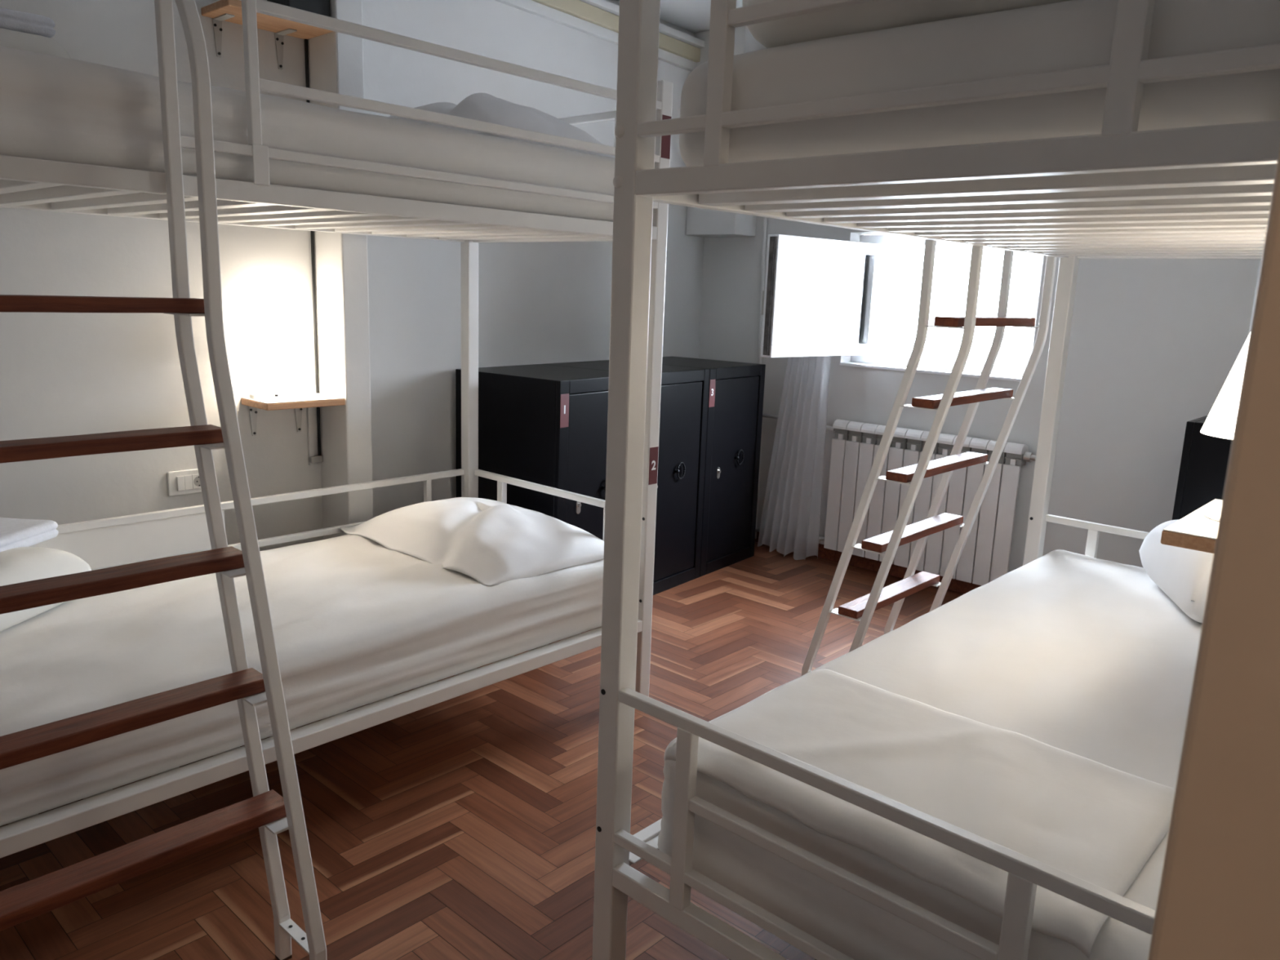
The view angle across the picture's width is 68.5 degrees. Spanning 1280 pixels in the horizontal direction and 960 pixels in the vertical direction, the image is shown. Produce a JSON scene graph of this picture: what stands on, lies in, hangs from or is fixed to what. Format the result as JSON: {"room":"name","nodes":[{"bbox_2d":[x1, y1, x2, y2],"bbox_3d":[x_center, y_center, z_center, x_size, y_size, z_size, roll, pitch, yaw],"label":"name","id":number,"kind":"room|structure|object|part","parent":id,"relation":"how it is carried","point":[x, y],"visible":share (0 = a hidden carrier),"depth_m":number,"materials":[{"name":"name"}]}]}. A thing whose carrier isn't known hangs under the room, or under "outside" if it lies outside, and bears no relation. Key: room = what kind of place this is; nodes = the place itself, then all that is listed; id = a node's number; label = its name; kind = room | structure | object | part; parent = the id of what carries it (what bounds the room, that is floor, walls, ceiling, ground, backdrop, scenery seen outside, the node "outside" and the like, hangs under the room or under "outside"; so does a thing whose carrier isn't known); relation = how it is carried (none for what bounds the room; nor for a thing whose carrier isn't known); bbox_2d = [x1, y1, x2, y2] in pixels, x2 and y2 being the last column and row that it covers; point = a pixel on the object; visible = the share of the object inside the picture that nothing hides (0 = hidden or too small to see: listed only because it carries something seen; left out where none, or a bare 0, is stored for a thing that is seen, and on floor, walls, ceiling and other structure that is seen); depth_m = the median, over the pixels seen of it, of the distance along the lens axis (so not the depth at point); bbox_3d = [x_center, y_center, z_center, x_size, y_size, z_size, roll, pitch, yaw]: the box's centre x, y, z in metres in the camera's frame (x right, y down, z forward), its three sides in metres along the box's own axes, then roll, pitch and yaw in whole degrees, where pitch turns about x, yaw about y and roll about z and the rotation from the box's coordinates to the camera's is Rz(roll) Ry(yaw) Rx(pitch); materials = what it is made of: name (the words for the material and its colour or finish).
{"room":"dormitory","nodes":[
{"label":"dormitory","id":0,"kind":"room"},
{"bbox_2d":[0,0,323,551],"bbox_3d":[-2.315,-0.539,2.350,0.120,2.750,3.200,12,15,41],"label":"wall","id":1,"kind":"structure","parent":0,"point":[62,374],"depth_m":3.03,"materials":[{"name":"paint"}]},
{"bbox_2d":[167,468,201,496],"bbox_3d":[-1.550,0.007,3.230,0.018,0.085,0.136,12,15,41],"label":"wall socket plate","id":2,"kind":"object","parent":1,"relation":"attached to","point":[187,482],"visible":0.73,"depth_m":3.21,"materials":[{"name":"white plastic"}]},
{"bbox_2d":[191,474,200,488],"bbox_3d":[-1.526,0.004,3.253,0.004,0.050,0.044,12,15,41],"label":"socket","id":3,"kind":"object","parent":2,"relation":"attached to","point":[196,484],"depth_m":3.24,"materials":[{"name":"grey plastic"}]},
{"bbox_2d":[200,0,333,70],"bbox_3d":[-1.221,-1.458,3.105,0.196,0.141,0.364,12,15,41],"label":"wall shelf","id":4,"kind":"object","parent":1,"relation":"attached to","point":[229,11],"visible":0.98,"depth_m":3.08,"materials":[{"name":"brown wood"}]},
{"bbox_2d":[266,0,329,17],"bbox_3d":[-1.144,-1.620,3.147,0.158,0.165,0.156,12,15,41],"label":"storage box","id":5,"kind":"object","parent":4,"relation":"on","point":[318,6],"visible":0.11,"depth_m":3.11,"materials":[{"name":"black"}]},
{"bbox_2d":[240,392,345,435],"bbox_3d":[-1.242,-0.226,3.380,0.196,0.141,0.296,12,15,41],"label":"wall shelf","id":6,"kind":"object","parent":1,"relation":"attached to","point":[311,400],"visible":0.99,"depth_m":3.34,"materials":[{"name":"brown wood"}]},
{"bbox_2d":[248,392,266,399],"bbox_3d":[-1.341,-0.294,3.302,0.040,0.018,0.048,12,15,41],"label":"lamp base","id":7,"kind":"object","parent":6,"relation":"on","point":[259,395],"visible":1,"depth_m":3.29,"materials":[{"name":"white plastic"}]},
{"bbox_2d":[252,287,312,400],"bbox_3d":[-1.255,-0.479,3.300,0.200,0.387,0.200,12,15,41],"label":"table lamp","id":8,"kind":"object","parent":6,"relation":"on","point":[281,327],"visible":1,"depth_m":3.23,"materials":[{"name":"white plastic"}]},
{"bbox_3d":[-1.252,-0.565,3.283,0.200,0.212,0.200,12,15,41],"label":"lamp shade","id":9,"kind":"part","parent":8,"relation":"part of","materials":[{"name":"white fabric"}]},
{"bbox_3d":[-1.258,-0.401,3.316,0.018,0.192,0.018,12,15,41],"label":"stem","id":10,"kind":"part","parent":8,"relation":"part of","materials":[{"name":"white plastic"}]},
{"bbox_2d":[304,39,322,465],"bbox_3d":[-1.194,-1.036,3.367,0.024,2.000,0.047,12,15,41],"label":"cable","id":11,"kind":"object","parent":1,"relation":"attached to","point":[313,459],"visible":0.74,"depth_m":3.50,"materials":[{"name":"black plastic"}]},
{"bbox_2d":[307,0,373,539],"bbox_3d":[-1.105,-0.718,3.447,0.240,2.750,0.105,12,15,41],"label":"pier","id":12,"kind":"object","parent":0,"point":[335,59],"visible":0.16,"depth_m":3.41,"materials":[{"name":"paint"}]},
{"bbox_2d":[0,541,964,959],"bbox_3d":[0.172,1.004,2.255,5.389,0.060,6.439,12,15,41],"label":"floor","id":13,"kind":"structure","parent":0,"point":[463,827],"depth_m":2.45,"materials":[{"name":"brown wood"}]},
{"bbox_2d":[0,0,327,959],"bbox_3d":[-0.981,0.044,1.601,0.490,2.000,0.641,12,15,41],"label":"ladder","id":14,"kind":"object","parent":13,"relation":"on","point":[267,811],"visible":1,"depth_m":1.80,"materials":[{"name":"white metal"}]},
{"bbox_3d":[-0.688,0.922,1.900,0.125,0.004,0.024,12,15,41],"label":"foot plate","id":15,"kind":"part","parent":14,"relation":"part of","materials":[{"name":"white metal"}]},
{"bbox_2d":[0,0,672,857],"bbox_3d":[-1.050,-0.175,2.617,1.014,2.020,2.208,12,15,41],"label":"bunk bed","id":16,"kind":"object","parent":13,"relation":"on","point":[25,183],"visible":0.62,"depth_m":2.52,"materials":[{"name":"white metal"}]},
{"bbox_3d":[-1.753,0.333,2.717,0.008,0.344,1.120,12,15,41],"label":"panel","id":17,"kind":"part","parent":16,"relation":"part of","materials":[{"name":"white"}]},
{"bbox_3d":[-1.389,-0.801,2.833,0.030,0.040,2.100,12,15,41],"label":"rail","id":18,"kind":"part","parent":16,"relation":"part of","materials":[{"name":"white metal"}]},
{"bbox_2d":[0,534,603,826],"bbox_3d":[-1.067,0.422,2.748,0.968,0.226,2.130,12,15,41],"label":"mattress","id":19,"kind":"object","parent":16,"relation":"on","point":[357,621],"visible":0.59,"depth_m":2.43,"materials":[{"name":"white fabric"}]},
{"bbox_2d":[0,546,91,631],"bbox_3d":[-1.732,0.295,2.314,0.360,0.179,0.660,3,12,6],"label":"pillow","id":20,"kind":"object","parent":19,"relation":"on","point":[20,564],"visible":0.63,"depth_m":2.43,"materials":[{"name":"white fabric"}]},
{"bbox_2d":[0,517,58,551],"bbox_3d":[-1.776,0.184,2.393,0.222,0.054,0.562,3,12,6],"label":"towel","id":21,"kind":"object","parent":20,"relation":"on","point":[14,532],"visible":0.94,"depth_m":2.56,"materials":[{"name":"white fabric"}]},
{"bbox_2d":[339,497,604,586],"bbox_3d":[-0.564,0.151,3.312,0.880,0.150,0.600,12,15,41],"label":"pillow","id":22,"kind":"object","parent":19,"relation":"on","point":[491,542],"visible":0.99,"depth_m":3.13,"materials":[{"name":"white fabric"}]},
{"bbox_2d":[0,46,614,222],"bbox_3d":[-1.019,-0.837,2.493,0.954,0.210,2.116,12,15,41],"label":"mattress","id":23,"kind":"object","parent":16,"relation":"on","point":[52,108],"visible":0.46,"depth_m":2.06,"materials":[{"name":"white fabric"}]},
{"bbox_2d":[0,27,71,58],"bbox_3d":[-1.645,-0.941,2.066,0.408,0.134,0.625,12,15,41],"label":"pillow","id":24,"kind":"object","parent":23,"relation":"on","point":[9,38],"visible":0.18,"depth_m":2.09,"materials":[{"name":"white fabric"}]},
{"bbox_2d":[0,7,55,38],"bbox_3d":[-1.602,-1.034,2.089,0.302,0.047,0.462,12,15,41],"label":"towel","id":25,"kind":"object","parent":24,"relation":"on","point":[12,20],"visible":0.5,"depth_m":2.12,"materials":[{"name":"white fabric"}]},
{"bbox_2d":[389,93,614,157],"bbox_3d":[-0.519,-1.108,2.989,0.800,0.182,0.580,11,15,39],"label":"pillow","id":26,"kind":"object","parent":23,"relation":"on","point":[483,107],"visible":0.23,"depth_m":2.73,"materials":[{"name":"white fabric"}]},
{"bbox_3d":[-0.715,0.622,2.442,0.030,0.040,2.100,12,15,41],"label":"rail","id":27,"kind":"part","parent":16,"relation":"part of","materials":[{"name":"white metal"}]},
{"bbox_3d":[-0.669,-0.644,2.186,0.030,0.040,2.100,12,15,41],"label":"rail","id":28,"kind":"part","parent":16,"relation":"part of","materials":[{"name":"white metal"}]},
{"bbox_3d":[-0.673,-0.384,3.716,0.050,2.020,0.050,12,15,41],"label":"post","id":29,"kind":"part","parent":16,"relation":"part of","materials":[{"name":"white metal"}]},
{"bbox_3d":[-0.294,-0.856,3.296,0.910,0.040,0.030,12,15,41],"label":"rail","id":30,"kind":"part","parent":16,"relation":"part of","materials":[{"name":"white metal"}]},
{"bbox_3d":[0.033,-0.230,3.082,0.050,2.020,0.050,12,15,41],"label":"post","id":31,"kind":"part","parent":16,"relation":"part of","materials":[{"name":"white metal"}]},
{"bbox_2d":[455,364,608,539],"bbox_3d":[-0.400,0.044,4.132,0.614,1.036,0.529,11,14,36],"label":"locker","id":32,"kind":"object","parent":13,"relation":"on","point":[544,424],"visible":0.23,"depth_m":3.84,"materials":[{"name":"black metal"}]},
{"bbox_3d":[-0.250,0.111,3.857,0.011,0.058,0.026,11,14,36],"label":"lock plate","id":33,"kind":"part","parent":32,"relation":"part of","materials":[{"name":"silver metal"}]},
{"bbox_3d":[-0.175,0.082,3.971,0.015,0.913,0.421,11,14,36],"label":"door","id":34,"kind":"part","parent":32,"relation":"part of","materials":[{"name":"black metal"}]},
{"bbox_2d":[546,360,709,595],"bbox_3d":[-0.078,-0.029,4.549,0.614,1.036,0.529,11,14,36],"label":"locker","id":35,"kind":"object","parent":13,"relation":"on","point":[684,395],"visible":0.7,"depth_m":4.43,"materials":[{"name":"black metal"}]},
{"bbox_3d":[0.147,0.009,4.388,0.015,0.913,0.421,11,14,36],"label":"door","id":36,"kind":"part","parent":35,"relation":"part of","materials":[{"name":"black metal"}]},
{"bbox_2d":[662,355,765,577],"bbox_3d":[0.244,-0.102,4.965,0.614,1.036,0.529,11,14,36],"label":"locker","id":37,"kind":"object","parent":13,"relation":"on","point":[735,388],"visible":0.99,"depth_m":4.79,"materials":[{"name":"black metal"}]},
{"bbox_3d":[0.394,-0.035,4.690,0.011,0.058,0.026,11,14,36],"label":"lock plate","id":38,"kind":"part","parent":37,"relation":"part of","materials":[{"name":"silver metal"}]},
{"bbox_3d":[0.469,-0.064,4.804,0.015,0.913,0.421,11,14,36],"label":"door","id":39,"kind":"part","parent":37,"relation":"part of","materials":[{"name":"black metal"}]},
{"bbox_2d":[801,239,1057,675],"bbox_3d":[0.994,-0.212,3.210,0.490,2.000,0.623,12,15,41],"label":"ladder","id":40,"kind":"object","parent":13,"relation":"on","point":[861,609],"visible":0.85,"depth_m":3.16,"materials":[{"name":"white metal"}]},
{"bbox_2d":[591,0,1279,959],"bbox_3d":[1.049,-0.010,2.174,1.010,2.020,2.208,12,15,41],"label":"bunk bed","id":41,"kind":"object","parent":13,"relation":"on","point":[1122,191],"visible":0.62,"depth_m":1.55,"materials":[{"name":"white metal"}]},
{"bbox_3d":[-0.030,0.045,1.714,0.050,2.020,0.050,12,15,41],"label":"post","id":42,"kind":"part","parent":41,"relation":"part of","materials":[{"name":"white metal"}]},
{"bbox_3d":[0.666,0.630,2.645,0.030,0.040,2.100,12,15,41],"label":"rail","id":43,"kind":"part","parent":41,"relation":"part of","materials":[{"name":"white metal"}]},
{"bbox_3d":[0.290,0.842,1.536,0.910,0.040,0.030,12,15,41],"label":"rail","id":44,"kind":"part","parent":41,"relation":"part of","materials":[{"name":"white metal"}]},
{"bbox_3d":[0.711,-0.636,2.389,0.030,0.040,2.100,12,15,41],"label":"rail","id":45,"kind":"part","parent":41,"relation":"part of","materials":[{"name":"white metal"}]},
{"bbox_2d":[657,549,1202,959],"bbox_3d":[1.051,0.561,2.279,0.902,0.289,2.108,12,15,41],"label":"mattress","id":46,"kind":"object","parent":41,"relation":"on","point":[1081,655],"visible":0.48,"depth_m":1.99,"materials":[{"name":"white fabric"}]},
{"bbox_2d":[665,669,1175,958],"bbox_3d":[0.495,0.521,1.676,0.752,0.054,0.517,12,15,41],"label":"blanket","id":47,"kind":"object","parent":46,"relation":"on","point":[1091,821],"visible":0.9,"depth_m":1.59,"materials":[{"name":"white fabric"}]},
{"bbox_2d":[1138,519,1213,623],"bbox_3d":[1.684,0.256,2.649,0.380,0.235,0.520,5,12,13],"label":"pillow","id":48,"kind":"object","parent":46,"relation":"on","point":[1183,574],"visible":0.27,"depth_m":2.59,"materials":[{"name":"white fabric"}]},
{"bbox_3d":[0.336,-0.425,1.279,0.910,0.040,0.030,12,15,41],"label":"rail","id":49,"kind":"part","parent":41,"relation":"part of","materials":[{"name":"white metal"}]},
{"bbox_2d":[679,0,1279,166],"bbox_3d":[1.083,-0.658,2.029,0.900,0.193,2.113,12,15,41],"label":"mattress","id":50,"kind":"object","parent":41,"relation":"on","point":[1072,34],"visible":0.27,"depth_m":1.20,"materials":[{"name":"white fabric"}]},
{"bbox_2d":[742,0,1071,48],"bbox_3d":[0.679,-0.720,1.409,0.939,0.157,0.644,12,15,41],"label":"duvet","id":51,"kind":"object","parent":50,"relation":"on","point":[876,15],"visible":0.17,"depth_m":1.34,"materials":[{"name":"white fabric"}]},
{"bbox_3d":[1.427,-0.219,3.272,0.050,2.020,0.050,12,15,41],"label":"post","id":52,"kind":"part","parent":41,"relation":"part of","materials":[{"name":"white metal"}]},
{"bbox_3d":[1.806,-0.691,2.852,0.910,0.040,0.030,12,15,41],"label":"rail","id":53,"kind":"part","parent":41,"relation":"part of","materials":[{"name":"white metal"}]},
{"bbox_2d":[1172,415,1231,519],"bbox_3d":[2.159,0.331,3.169,0.614,1.036,0.529,12,15,41],"label":"locker","id":54,"kind":"object","parent":13,"relation":"on","point":[1204,463],"visible":0.15,"depth_m":3.06,"materials":[{"name":"black metal"}]},
{"bbox_2d":[362,0,704,517],"bbox_3d":[-0.451,-0.909,4.510,0.120,2.750,2.592,11,14,36],"label":"wall","id":55,"kind":"structure","parent":0,"point":[542,302],"depth_m":4.03,"materials":[{"name":"paint"}]},
{"bbox_2d":[494,0,704,71],"bbox_3d":[-0.317,-2.126,4.228,0.085,0.145,2.438,11,14,36],"label":"crown molding","id":56,"kind":"structure","parent":55,"relation":"attached to","point":[599,19],"depth_m":4.38,"materials":[{"name":"paint"}]},
{"bbox_2d":[685,25,766,237],"bbox_3d":[0.466,-1.864,5.099,0.340,1.050,0.200,12,15,41],"label":"bulkhead","id":57,"kind":"object","parent":55,"relation":"attached to","point":[700,222],"visible":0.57,"depth_m":5.06,"materials":[{"name":"paint"}]},
{"bbox_2d":[616,0,742,33],"bbox_3d":[0.245,-1.770,1.700,5.150,0.100,6.230,12,15,41],"label":"ceiling","id":58,"kind":"structure","parent":0,"point":[692,15],"depth_m":4.68,"materials":[{"name":"paint"}]},
{"bbox_2d":[757,355,831,559],"bbox_3d":[0.819,-0.400,4.983,0.398,1.668,0.103,12,15,41],"label":"sheer curtain","id":59,"kind":"object","parent":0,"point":[790,521],"visible":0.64,"depth_m":5.01,"materials":[{"name":"white fabric"}]},
{"bbox_2d":[698,47,1261,582],"bbox_3d":[2.130,-0.727,4.066,4.970,2.750,0.300,12,15,41],"label":"wall","id":60,"kind":"structure","parent":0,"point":[1153,344],"depth_m":4.07,"materials":[{"name":"paint"}]},
{"bbox_2d":[755,217,835,540],"bbox_3d":[0.850,-0.942,4.977,0.583,2.680,0.039,13,16,42],"label":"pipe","id":61,"kind":"object","parent":60,"relation":"attached to","point":[765,219],"visible":0.23,"depth_m":5.15,"materials":[{"name":"metal"}]},
{"bbox_2d":[755,531,982,593],"bbox_3d":[2.021,0.612,4.179,4.650,0.075,0.016,12,15,41],"label":"baseboard","id":62,"kind":"structure","parent":60,"relation":"attached to","point":[956,585],"depth_m":4.89,"materials":[{"name":"brown wood"}]},
{"bbox_2d":[760,234,1044,382],"bbox_3d":[1.253,-0.821,4.363,1.009,0.665,1.014,12,15,41],"label":"window","id":63,"kind":"structure","parent":60,"relation":"attached to","point":[821,296],"depth_m":4.56,"materials":[{"name":"white plastic"}]},
{"bbox_3d":[0.580,-0.825,4.352,0.033,0.120,0.025,12,15,41],"label":"handle","id":64,"kind":"part","parent":63,"relation":"part of","materials":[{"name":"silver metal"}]},
{"bbox_3d":[0.890,-0.878,4.548,0.790,0.552,0.065,-8,15,-40],"label":"sash","id":65,"kind":"part","parent":63,"relation":"part of","materials":[{"name":"white plastic"}]},
{"bbox_3d":[0.888,-0.879,4.550,0.690,0.452,0.008,-8,15,-40],"label":"glass pane","id":66,"kind":"part","parent":63,"relation":"part of","materials":[{"name":"glass"}]},
{"bbox_3d":[1.495,-0.544,4.673,0.971,0.015,0.305,12,15,41],"label":"sill","id":67,"kind":"part","parent":63,"relation":"part of","materials":[{"name":"white plastic"}]},
{"bbox_3d":[1.495,-0.867,4.595,0.975,0.650,0.050,12,15,41],"label":"frame","id":68,"kind":"part","parent":63,"relation":"part of","materials":[{"name":"white plastic"}]},
{"bbox_2d":[823,419,1035,585],"bbox_3d":[1.394,0.101,4.621,1.026,0.685,0.094,12,15,41],"label":"radiator","id":69,"kind":"object","parent":60,"relation":"attached to","point":[851,461],"visible":0.76,"depth_m":4.57,"materials":[{"name":"white metal"}]},
{"bbox_2d":[833,428,848,439],"bbox_3d":[1.054,-0.241,4.878,0.076,0.056,0.060,12,15,41],"label":"grille","id":70,"kind":"object","parent":69,"relation":"attached to","point":[840,433],"depth_m":4.86,"materials":[{"name":"grey metal"}]},
{"bbox_2d":[847,430,862,442],"bbox_3d":[1.114,-0.228,4.824,0.076,0.056,0.060,12,15,41],"label":"grille","id":71,"kind":"object","parent":69,"relation":"attached to","point":[853,436],"depth_m":4.80,"materials":[{"name":"grey metal"}]},
{"bbox_2d":[862,432,877,444],"bbox_3d":[1.174,-0.215,4.771,0.076,0.056,0.060,12,15,41],"label":"grille","id":72,"kind":"object","parent":69,"relation":"attached to","point":[869,438],"depth_m":4.75,"materials":[{"name":"grey metal"}]},
{"bbox_2d":[875,434,892,446],"bbox_3d":[1.234,-0.202,4.717,0.076,0.056,0.060,12,15,41],"label":"grille","id":73,"kind":"object","parent":69,"relation":"attached to","point":[878,437],"depth_m":4.72,"materials":[{"name":"grey metal"}]},
{"bbox_2d":[891,436,907,448],"bbox_3d":[1.293,-0.189,4.663,0.076,0.056,0.060,12,15,41],"label":"grille","id":74,"kind":"object","parent":69,"relation":"attached to","point":[897,442],"depth_m":4.64,"materials":[{"name":"grey metal"}]},
{"bbox_2d":[906,438,923,451],"bbox_3d":[1.353,-0.176,4.609,0.076,0.056,0.060,12,15,41],"label":"grille","id":75,"kind":"object","parent":69,"relation":"attached to","point":[913,444],"depth_m":4.59,"materials":[{"name":"grey metal"}]},
{"bbox_2d":[921,440,938,453],"bbox_3d":[1.413,-0.163,4.556,0.076,0.056,0.060,12,15,41],"label":"grille","id":76,"kind":"object","parent":69,"relation":"attached to","point":[936,449],"depth_m":4.53,"materials":[{"name":"grey metal"}]},
{"bbox_2d":[937,443,953,455],"bbox_3d":[1.473,-0.150,4.502,0.076,0.056,0.060,12,15,41],"label":"grille","id":77,"kind":"object","parent":69,"relation":"attached to","point":[945,449],"depth_m":4.48,"materials":[{"name":"grey metal"}]},
{"bbox_2d":[960,446,971,452],"bbox_3d":[1.533,-0.137,4.448,0.076,0.056,0.060,12,15,41],"label":"grille","id":78,"kind":"object","parent":69,"relation":"attached to","point":[965,449],"depth_m":4.42,"materials":[{"name":"grey metal"}]},
{"bbox_2d":[971,447,988,460],"bbox_3d":[1.593,-0.124,4.394,0.076,0.056,0.060,12,15,41],"label":"grille","id":79,"kind":"object","parent":69,"relation":"attached to","point":[977,450],"depth_m":4.37,"materials":[{"name":"grey metal"}]},
{"bbox_2d":[987,449,1006,463],"bbox_3d":[1.653,-0.111,4.340,0.076,0.056,0.060,12,15,41],"label":"grille","id":80,"kind":"object","parent":69,"relation":"attached to","point":[1002,460],"depth_m":4.31,"materials":[{"name":"grey metal"}]},
{"bbox_2d":[1004,453,1026,466],"bbox_3d":[1.712,-0.098,4.287,0.076,0.056,0.060,12,15,41],"label":"grille","id":81,"kind":"object","parent":69,"relation":"attached to","point":[1012,460],"depth_m":4.27,"materials":[{"name":"grey metal"}]},
{"bbox_3d":[1.697,-0.294,1.854,0.168,2.750,3.800,12,15,41],"label":"wall","id":82,"kind":"structure","parent":0,"visible":0},
{"bbox_2d":[1160,498,1222,553],"bbox_3d":[1.296,0.168,1.906,0.342,0.145,0.440,12,15,41],"label":"wall shelf","id":83,"kind":"object","parent":82,"relation":"attached to","point":[1195,531],"visible":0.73,"depth_m":1.84,"materials":[{"name":"brown wood"}]},
{"bbox_2d":[1200,335,1248,521],"bbox_3d":[1.256,-0.106,1.911,0.200,0.387,0.200,12,15,41],"label":"table lamp","id":84,"kind":"object","parent":83,"relation":"on","point":[1220,422],"visible":0.15,"depth_m":1.89,"materials":[{"name":"white plastic"}]},
{"bbox_3d":[1.260,-0.192,1.894,0.200,0.212,0.200,12,15,41],"label":"lamp shade","id":85,"kind":"part","parent":84,"relation":"part of","materials":[{"name":"white fabric"}]},
{"bbox_2d":[1147,147,1279,959],"bbox_3d":[0.393,0.209,0.525,0.169,2.200,0.018,12,15,41],"label":"door frame","id":86,"kind":"structure","parent":82,"relation":"attached to","point":[1219,899],"depth_m":0.54,"materials":[{"name":"beige paint"}]}
]}

